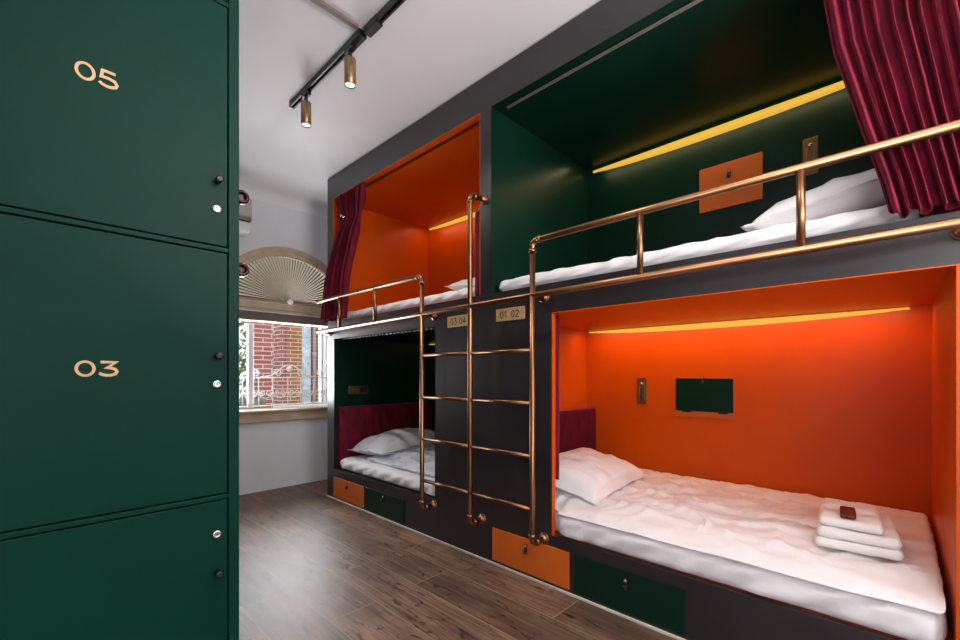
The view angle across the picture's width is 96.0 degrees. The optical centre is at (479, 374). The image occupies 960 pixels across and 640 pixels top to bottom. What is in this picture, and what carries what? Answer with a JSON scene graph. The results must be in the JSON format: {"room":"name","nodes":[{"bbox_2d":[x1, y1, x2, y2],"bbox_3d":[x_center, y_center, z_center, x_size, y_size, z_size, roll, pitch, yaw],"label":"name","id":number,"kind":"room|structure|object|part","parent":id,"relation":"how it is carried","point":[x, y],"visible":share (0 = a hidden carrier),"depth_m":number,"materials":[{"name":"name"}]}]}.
{"room":"dormitory","nodes":[
{"label":"dormitory","id":0,"kind":"room"},
{"bbox_2d":[239,197,327,494],"bbox_3d":[-2.664,-0.384,4.373,0.200,3.235,4.220,0,0,44],"label":"wall","id":1,"kind":"structure","parent":0,"point":[277,454],"depth_m":4.75,"materials":[{"name":"white paint"}]},
{"bbox_2d":[239,199,251,235],"bbox_3d":[-2.637,-1.593,4.101,0.205,0.345,0.825,0,0,44],"label":"air conditioner","id":2,"kind":"object","parent":1,"relation":"attached to","point":[245,211],"visible":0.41,"depth_m":4.29,"materials":[{"name":"grey plastic"}]},
{"bbox_3d":[-2.646,-1.478,4.106,0.185,0.115,0.820,0,0,44],"label":"underside casing","id":3,"kind":"part","parent":2,"relation":"part of","materials":[{"name":"white plastic"}]},
{"bbox_2d":[239,246,327,423],"bbox_3d":[-2.143,-0.454,4.829,0.300,1.905,1.680,0,0,44],"label":"window","id":4,"kind":"structure","parent":1,"relation":"in","point":[258,415],"depth_m":4.60,"materials":[{"name":"beige paint"}]},
{"bbox_2d":[239,257,324,307],"bbox_3d":[-2.121,-1.039,4.809,0.049,0.528,1.340,0,0,44],"label":"shade","id":5,"kind":"object","parent":4,"relation":"attached to","point":[284,280],"visible":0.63,"depth_m":4.76,"materials":[{"name":"fabric"}]},
{"bbox_3d":[-2.094,-1.006,4.782,0.055,0.800,1.600,0,0,44],"label":"arch casing","id":6,"kind":"part","parent":4,"relation":"part of","materials":[{"name":"beige paint"}]},
{"bbox_2d":[239,299,327,326],"bbox_3d":[-2.063,-0.668,4.753,0.050,0.205,1.520,0,0,44],"label":"window shade","id":7,"kind":"object","parent":4,"relation":"attached to","point":[254,310],"visible":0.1,"depth_m":4.64,"materials":[{"name":"beige fabric"}]},
{"bbox_3d":[-2.064,-0.664,4.754,0.038,0.011,1.500,0,0,44],"label":"light strip moulding","id":8,"kind":"part","parent":7,"relation":"part of","materials":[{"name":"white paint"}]},
{"bbox_3d":[-2.062,-0.721,4.751,0.045,0.100,1.520,0,0,44],"label":"head rail","id":9,"kind":"part","parent":7,"relation":"part of","materials":[{"name":"beige paint"}]},
{"bbox_3d":[-2.065,-0.577,4.755,0.045,0.022,1.490,0,0,44],"label":"rail","id":10,"kind":"part","parent":7,"relation":"part of","materials":[{"name":"brown paint"}]},
{"bbox_3d":[-2.186,-0.120,4.871,0.060,0.972,1.400,0,0,44],"label":"frame","id":11,"kind":"part","parent":4,"relation":"part of","materials":[{"name":"white paint"}]},
{"bbox_2d":[239,174,327,218],"bbox_3d":[-2.537,-1.925,4.251,0.150,0.150,4.220,0,0,44],"label":"cove","id":12,"kind":"object","parent":1,"relation":"attached to","point":[257,189],"depth_m":4.70,"materials":[{"name":"paint"}]},
{"bbox_3d":[-2.319,0.812,4.999,0.170,0.845,1.500,0,0,44],"label":"ledge","id":13,"kind":"object","parent":1,"relation":"attached to","visible":0},
{"bbox_2d":[239,365,327,407],"bbox_3d":[-2.313,0.133,5.027,0.040,0.511,1.550,0,0,44],"label":"balcony railing","id":14,"kind":"object","parent":13,"relation":"on","point":[289,368],"visible":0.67,"depth_m":5.08,"materials":[{"name":"white metal"}]},
{"bbox_2d":[239,0,600,200],"bbox_3d":[0.088,-2.061,1.752,7.900,0.120,4.550,0,0,44],"label":"ceiling","id":15,"kind":"structure","parent":0,"point":[426,53],"depth_m":2.78,"materials":[{"name":"paint"}]},
{"bbox_2d":[310,0,358,29],"bbox_3d":[-1.428,-1.992,1.718,0.030,0.018,2.100,0,0,44],"label":"cable conduit","id":16,"kind":"object","parent":15,"relation":"attached to","point":[320,3],"visible":1,"depth_m":2.37,"materials":[{"name":"brown paint"}]},
{"bbox_2d":[289,0,405,108],"bbox_3d":[0.098,-1.978,1.764,4.102,0.046,0.060,0,0,44],"label":"track","id":17,"kind":"object","parent":15,"relation":"attached to","point":[375,23],"visible":1,"depth_m":2.55,"materials":[{"name":"black metal"}]},
{"bbox_2d":[301,90,310,127],"bbox_3d":[-1.215,-1.853,3.016,0.090,0.224,0.070,0,0,44],"label":"spotlight","id":18,"kind":"object","parent":17,"relation":"attached to","point":[305,104],"visible":1,"depth_m":2.99,"materials":[{"name":"gold metal"}]},
{"bbox_2d":[344,44,355,88],"bbox_3d":[-0.782,-1.853,2.600,0.090,0.224,0.070,0,0,44],"label":"spotlight","id":19,"kind":"object","parent":17,"relation":"attached to","point":[349,60],"visible":1,"depth_m":2.58,"materials":[{"name":"gold metal"}]},
{"bbox_2d":[239,479,676,639],"bbox_3d":[0.088,1.294,1.752,7.900,0.120,4.550,0,0,44],"label":"floor","id":20,"kind":"structure","parent":0,"point":[313,565],"depth_m":2.46,"materials":[{"name":"brown wood"}]},
{"bbox_2d":[0,0,238,639],"bbox_3d":[-1.158,-0.361,1.287,0.507,3.190,0.666,0,0,44],"label":"locker","id":21,"kind":"object","parent":20,"relation":"on","point":[119,119],"visible":1,"depth_m":1.16,"materials":[{"name":"green metal"}]},
{"bbox_3d":[-1.003,-0.771,1.137,0.020,0.744,0.601,0,0,44],"label":"door","id":22,"kind":"part","parent":21,"relation":"part of","materials":[{"name":"green paint"}]},
{"bbox_3d":[-1.003,-0.005,1.137,0.020,0.743,0.601,0,0,44],"label":"door","id":23,"kind":"part","parent":21,"relation":"part of","materials":[{"name":"green paint"}]},
{"bbox_3d":[-1.003,0.761,1.137,0.020,0.746,0.601,0,0,44],"label":"door","id":24,"kind":"part","parent":21,"relation":"part of","materials":[{"name":"green paint"}]},
{"bbox_3d":[-0.796,-0.596,1.318,0.028,0.021,0.021,0,0,44],"label":"knob","id":25,"kind":"part","parent":21,"relation":"part of","materials":[{"name":"black plastic"}]},
{"bbox_3d":[-0.796,-0.058,1.318,0.028,0.021,0.021,0,0,44],"label":"knob","id":26,"kind":"part","parent":21,"relation":"part of","materials":[{"name":"black plastic"}]},
{"bbox_3d":[-0.796,0.606,1.318,0.028,0.021,0.021,0,0,44],"label":"knob","id":27,"kind":"part","parent":21,"relation":"part of","materials":[{"name":"black plastic"}]},
{"bbox_2d":[326,495,685,639],"bbox_3d":[0.488,1.228,3.335,4.435,0.012,1.312,0,0,44],"label":"trim","id":28,"kind":"structure","parent":20,"relation":"on","point":[378,516],"depth_m":2.57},
{"bbox_2d":[328,0,959,639],"bbox_3d":[0.484,-0.384,3.327,4.430,3.211,1.329,0,0,44],"label":"bunk bed","id":29,"kind":"object","parent":28,"relation":"on","point":[832,373],"visible":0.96,"depth_m":2.78,"materials":[{"name":"grey paint"}]},
{"bbox_2d":[320,183,365,321],"bbox_3d":[-1.317,-1.141,4.157,0.660,1.224,0.166,0,0,44],"label":"curtain","id":30,"kind":"object","parent":29,"relation":"hanging from","point":[350,206],"visible":0.95,"depth_m":4.11,"materials":[{"name":"red fabric"}]},
{"bbox_3d":[-1.257,1.109,4.113,0.558,0.194,0.006,0,0,44],"label":"drawer","id":31,"kind":"part","parent":29,"relation":"part of","materials":[{"name":"orange paint"}]},
{"bbox_3d":[-1.281,0.156,4.556,0.010,0.084,0.230,0,0,44],"label":"socket plate","id":32,"kind":"part","parent":29,"relation":"part of","materials":[{"name":"gold metal"}]},
{"bbox_3d":[-1.013,0.628,4.770,0.098,0.612,1.200,0,0,44],"label":"headboard","id":33,"kind":"part","parent":29,"relation":"part of","materials":[{"name":"red fabric"}]},
{"bbox_3d":[-0.824,1.109,3.697,0.580,0.194,0.006,0,0,44],"label":"drawer","id":34,"kind":"part","parent":29,"relation":"part of","materials":[{"name":"green paint"}]},
{"bbox_2d":[340,455,434,495],"bbox_3d":[-0.287,0.875,4.051,1.932,0.124,1.232,0,0,44],"label":"mattress","id":35,"kind":"object","parent":29,"relation":"on","point":[361,464],"visible":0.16,"depth_m":3.75,"materials":[{"name":"white fabric"}]},
{"bbox_2d":[348,428,434,455],"bbox_3d":[-0.819,0.671,4.432,0.629,0.253,0.896,0,0,44],"label":"pillow","id":36,"kind":"object","parent":35,"relation":"on","point":[394,441],"visible":0.82,"depth_m":4.21,"materials":[{"name":"grey fabric"}]},
{"bbox_2d":[368,444,434,477],"bbox_3d":[-0.139,0.762,3.973,1.576,0.118,1.113,0,0,44],"label":"duvet","id":37,"kind":"object","parent":35,"relation":"on","point":[407,460],"visible":0.24,"depth_m":3.90,"materials":[{"name":"white fabric"}]},
{"bbox_2d":[341,287,475,319],"bbox_3d":[-0.343,-0.586,4.117,1.956,0.093,1.217,0,0,44],"label":"mattress","id":38,"kind":"object","parent":29,"relation":"on","point":[463,293],"visible":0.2,"depth_m":3.49,"materials":[{"name":"white fabric"}]},
{"bbox_2d":[445,278,474,290],"bbox_3d":[0.074,-0.696,3.478,0.418,0.146,0.620,0,0,44],"label":"pillow","id":39,"kind":"object","parent":38,"relation":"on","point":[462,284],"visible":0.13,"depth_m":3.33,"materials":[{"name":"white fabric"}]},
{"bbox_3d":[-0.144,-0.381,3.045,0.250,0.080,0.005,0,0,44],"label":"number plate","id":40,"kind":"part","parent":29,"relation":"part of","materials":[{"name":"gold metal"}]},
{"bbox_3d":[0.406,-0.841,3.405,0.094,0.600,1.205,0,0,44],"label":"headboard","id":41,"kind":"part","parent":29,"relation":"part of","materials":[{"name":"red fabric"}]},
{"bbox_3d":[0.190,-0.384,2.724,0.234,0.080,0.005,0,0,44],"label":"number plate","id":42,"kind":"part","parent":29,"relation":"part of","materials":[{"name":"gold metal"}]},
{"bbox_3d":[0.292,1.101,2.626,0.580,0.210,0.006,0,0,44],"label":"drawer","id":43,"kind":"part","parent":29,"relation":"part of","materials":[{"name":"orange paint"}]},
{"bbox_2d":[555,314,558,479],"bbox_3d":[0.345,0.132,2.702,0.356,0.987,0.071,0,0,44],"label":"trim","id":44,"kind":"structure","parent":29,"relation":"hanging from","point":[556,315],"depth_m":2.57,"materials":[{"name":"orange wood"}]},
{"bbox_3d":[0.544,0.607,3.276,0.103,0.655,1.200,0,0,44],"label":"headboard","id":45,"kind":"part","parent":29,"relation":"part of","materials":[{"name":"fabric"}]},
{"bbox_3d":[0.731,1.059,2.184,0.021,0.058,0.022,0,0,44],"label":"handle","id":46,"kind":"part","parent":29,"relation":"part of","materials":[{"name":"gold metal"}]},
{"bbox_3d":[0.736,1.101,2.199,0.583,0.210,0.006,0,0,44],"label":"drawer","id":47,"kind":"part","parent":29,"relation":"part of","materials":[{"name":"green paint"}]},
{"bbox_2d":[316,119,959,545],"bbox_3d":[-0.019,-0.101,2.832,4.348,2.208,0.140,0,0,44],"label":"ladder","id":48,"kind":"object","parent":29,"relation":"attached to","point":[953,224],"visible":1,"depth_m":2.23,"materials":[{"name":"brown metal"}]},
{"bbox_3d":[-1.009,-0.704,3.713,1.666,0.088,0.042,0,0,44],"label":"rail","id":49,"kind":"part","parent":48,"relation":"part of","materials":[{"name":"brown metal"}]},
{"bbox_3d":[-0.396,0.142,3.179,0.042,1.696,0.121,0,0,44],"label":"post","id":50,"kind":"part","parent":48,"relation":"part of","materials":[{"name":"brown metal"}]},
{"bbox_3d":[-0.034,-0.104,2.833,0.049,2.175,0.123,0,0,44],"label":"post","id":51,"kind":"part","parent":48,"relation":"part of","materials":[{"name":"brown metal"}]},
{"bbox_3d":[0.326,0.121,2.487,0.042,1.724,0.121,0,0,44],"label":"post","id":52,"kind":"part","parent":48,"relation":"part of","materials":[{"name":"brown metal"}]},
{"bbox_3d":[-0.050,-0.448,2.793,4.320,0.075,0.034,0,0,44],"label":"rail","id":53,"kind":"part","parent":48,"relation":"part of","materials":[{"name":"brown metal"}]},
{"bbox_3d":[0.896,-0.740,1.885,1.698,0.091,0.042,0,0,44],"label":"rail","id":54,"kind":"part","parent":48,"relation":"part of","materials":[{"name":"brown metal"}]},
{"bbox_2d":[637,378,646,403],"bbox_3d":[1.277,0.126,3.405,0.080,0.207,0.007,0,0,44],"label":"switch plate","id":55,"kind":"object","parent":29,"relation":"attached to","point":[641,382],"depth_m":3.40,"materials":[{"name":"gold metal"}]},
{"bbox_2d":[499,205,918,291],"bbox_3d":[1.229,-0.587,2.609,1.978,0.095,1.216,0,0,44],"label":"mattress","id":56,"kind":"object","parent":29,"relation":"on","point":[845,221],"visible":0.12,"depth_m":1.92,"materials":[{"name":"white fabric"}]},
{"bbox_3d":[1.138,-0.662,2.801,1.545,0.062,1.028,0,0,44],"label":"duvet","id":57,"kind":"object","parent":56,"relation":"on","visible":0},
{"bbox_2d":[740,168,885,231],"bbox_3d":[1.666,-0.736,2.032,0.627,0.253,0.862,0,0,41],"label":"pillow","id":58,"kind":"object","parent":57,"relation":"on","point":[860,191],"visible":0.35,"depth_m":1.76,"materials":[{"name":"white fabric"}]},
{"bbox_2d":[555,511,946,639],"bbox_3d":[1.274,0.861,2.539,1.966,0.153,1.261,0,0,44],"label":"mattress","id":59,"kind":"object","parent":29,"relation":"on","point":[897,620],"visible":0.19,"depth_m":1.76,"materials":[{"name":"white fabric"}]},
{"bbox_2d":[555,468,945,614],"bbox_3d":[1.332,0.749,2.477,1.774,0.118,1.237,0,0,44],"label":"duvet","id":60,"kind":"object","parent":59,"relation":"on","point":[771,530],"visible":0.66,"depth_m":2.07,"materials":[{"name":"white fabric"}]},
{"bbox_2d":[555,448,650,504],"bbox_3d":[0.711,0.644,2.928,0.599,0.232,0.790,0,0,44],"label":"pillow","id":61,"kind":"object","parent":60,"relation":"on","point":[589,474],"visible":0.85,"depth_m":2.73,"materials":[{"name":"white fabric"}]},
{"bbox_2d":[814,506,903,560],"bbox_3d":[1.679,0.691,1.930,0.280,0.090,0.444,0,0,40],"label":"towel","id":62,"kind":"object","parent":60,"relation":"on","point":[888,545],"visible":0.67,"depth_m":1.78,"materials":[{"name":"white fabric"}]},
{"bbox_2d":[819,498,883,534],"bbox_3d":[1.667,0.630,1.948,0.209,0.044,0.404,0,0,40],"label":"towel","id":63,"kind":"object","parent":62,"relation":"on","point":[867,520],"visible":0.95,"depth_m":1.86,"materials":[{"name":"white fabric"}]},
{"bbox_2d":[840,506,855,519],"bbox_3d":[1.598,0.595,1.877,0.054,0.021,0.165,0,0,40],"label":"pouch","id":64,"kind":"object","parent":63,"relation":"on","point":[845,512],"visible":1,"depth_m":1.84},
{"bbox_2d":[803,136,817,175],"bbox_3d":[2.042,-1.351,2.670,0.077,0.230,0.007,0,0,44],"label":"switch plate","id":65,"kind":"object","parent":29,"relation":"attached to","point":[810,143],"depth_m":2.67,"materials":[{"name":"gold metal"}]},
{"bbox_2d":[823,0,959,218],"bbox_3d":[1.471,-1.145,1.512,0.495,1.212,0.177,0,0,44],"label":"curtain","id":66,"kind":"object","parent":29,"relation":"hanging from","point":[898,61],"visible":0.93,"depth_m":1.48,"materials":[{"name":"red fabric"}]},
{"bbox_3d":[2.003,-0.841,1.872,0.067,0.600,1.205,0,0,44],"label":"headboard","id":67,"kind":"part","parent":29,"relation":"part of","materials":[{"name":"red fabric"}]},
{"bbox_3d":[-2.321,-0.366,2.030,2.040,3.200,1.295,0,0,44],"label":"bunk bed","id":68,"kind":"object","parent":20,"relation":"on","visible":0},
{"bbox_2d":[239,189,248,276],"bbox_3d":[-1.636,-0.584,2.361,1.760,0.363,0.130,0,0,44],"label":"guard rail","id":69,"kind":"object","parent":68,"relation":"attached to","point":[243,195],"visible":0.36,"depth_m":1.79,"materials":[{"name":"brown metal"}]},
{"label":"outside","id":70,"kind":"structure","parent":0,"visible":0},
{"bbox_2d":[321,327,327,401],"bbox_3d":[-2.400,-0.941,7.731,0.070,2.850,0.890,0,0,44],"label":"house window","id":71,"kind":"structure","parent":70,"point":[324,337],"depth_m":7.42,"materials":[{"name":"white paint"}]},
{"bbox_3d":[-2.402,-0.941,7.732,0.005,2.830,0.870,0,0,44],"label":"pane","id":72,"kind":"part","parent":71,"relation":"part of","materials":[{"name":"clear glass"}]},
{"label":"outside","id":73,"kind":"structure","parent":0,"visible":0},
{"bbox_3d":[-4.101,1.284,9.482,8.950,0.100,10.000,0,0,44],"label":"terrace","id":74,"kind":"object","parent":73,"visible":0},
{"bbox_2d":[239,320,246,392],"bbox_3d":[-3.915,0.065,6.917,1.073,2.338,1.507,0,0,44],"label":"bush","id":75,"kind":"object","parent":74,"relation":"on","point":[241,323],"visible":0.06,"depth_m":6.91,"materials":[{"name":"green plant"}]},
{"bbox_2d":[239,393,267,408],"bbox_3d":[-2.946,0.734,5.379,0.340,1.000,0.480,0,0,44],"label":"planter","id":76,"kind":"object","parent":74,"relation":"on","point":[262,401],"visible":0.21,"depth_m":5.34,"materials":[{"name":"stone"}]},
{"bbox_2d":[239,397,265,408],"bbox_3d":[-2.946,0.754,5.379,0.300,0.960,0.440,0,0,44],"label":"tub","id":77,"kind":"object","parent":76,"relation":"in","point":[262,401],"depth_m":5.34,"materials":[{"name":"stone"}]},
{"bbox_2d":[247,321,272,407],"bbox_3d":[-3.032,-0.866,5.953,0.280,4.200,0.310,0,0,44],"label":"brick pillar","id":78,"kind":"structure","parent":74,"relation":"on","point":[263,331],"depth_m":5.89,"materials":[{"name":"brick"}]},
{"bbox_2d":[273,323,301,403],"bbox_3d":[-3.034,-0.866,6.811,0.310,4.200,0.325,0,0,44],"label":"brick pillar","id":79,"kind":"structure","parent":74,"relation":"on","point":[287,338],"depth_m":6.70,"materials":[{"name":"brick"}]},
{"bbox_2d":[273,402,327,407],"bbox_3d":[-2.238,0.834,7.069,0.420,0.800,2.100,0,0,44],"label":"parapet","id":80,"kind":"object","parent":74,"relation":"on","point":[306,402],"visible":0.06,"depth_m":6.43,"materials":[{"name":"white paint"}]},
{"bbox_2d":[302,326,310,402],"bbox_3d":[-3.007,-0.866,7.409,0.200,4.200,0.145,0,0,44],"label":"post","id":81,"kind":"object","parent":74,"relation":"on","point":[306,330],"visible":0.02,"depth_m":7.33,"materials":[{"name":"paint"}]},
{"bbox_2d":[311,326,317,401],"bbox_3d":[-2.910,-0.866,7.510,0.200,4.200,0.115,0,0,44],"label":"brick strip","id":82,"kind":"object","parent":74,"relation":"on","point":[311,326],"visible":0.02,"depth_m":7.41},
{"bbox_2d":[312,326,315,401],"bbox_3d":[-2.831,-0.866,7.375,0.070,4.200,0.070,0,0,44],"label":"drain pipe","id":83,"kind":"object","parent":82,"relation":"attached to","point":[314,328],"visible":0.34,"depth_m":7.36,"materials":[{"name":"grey plastic"}]}
]}

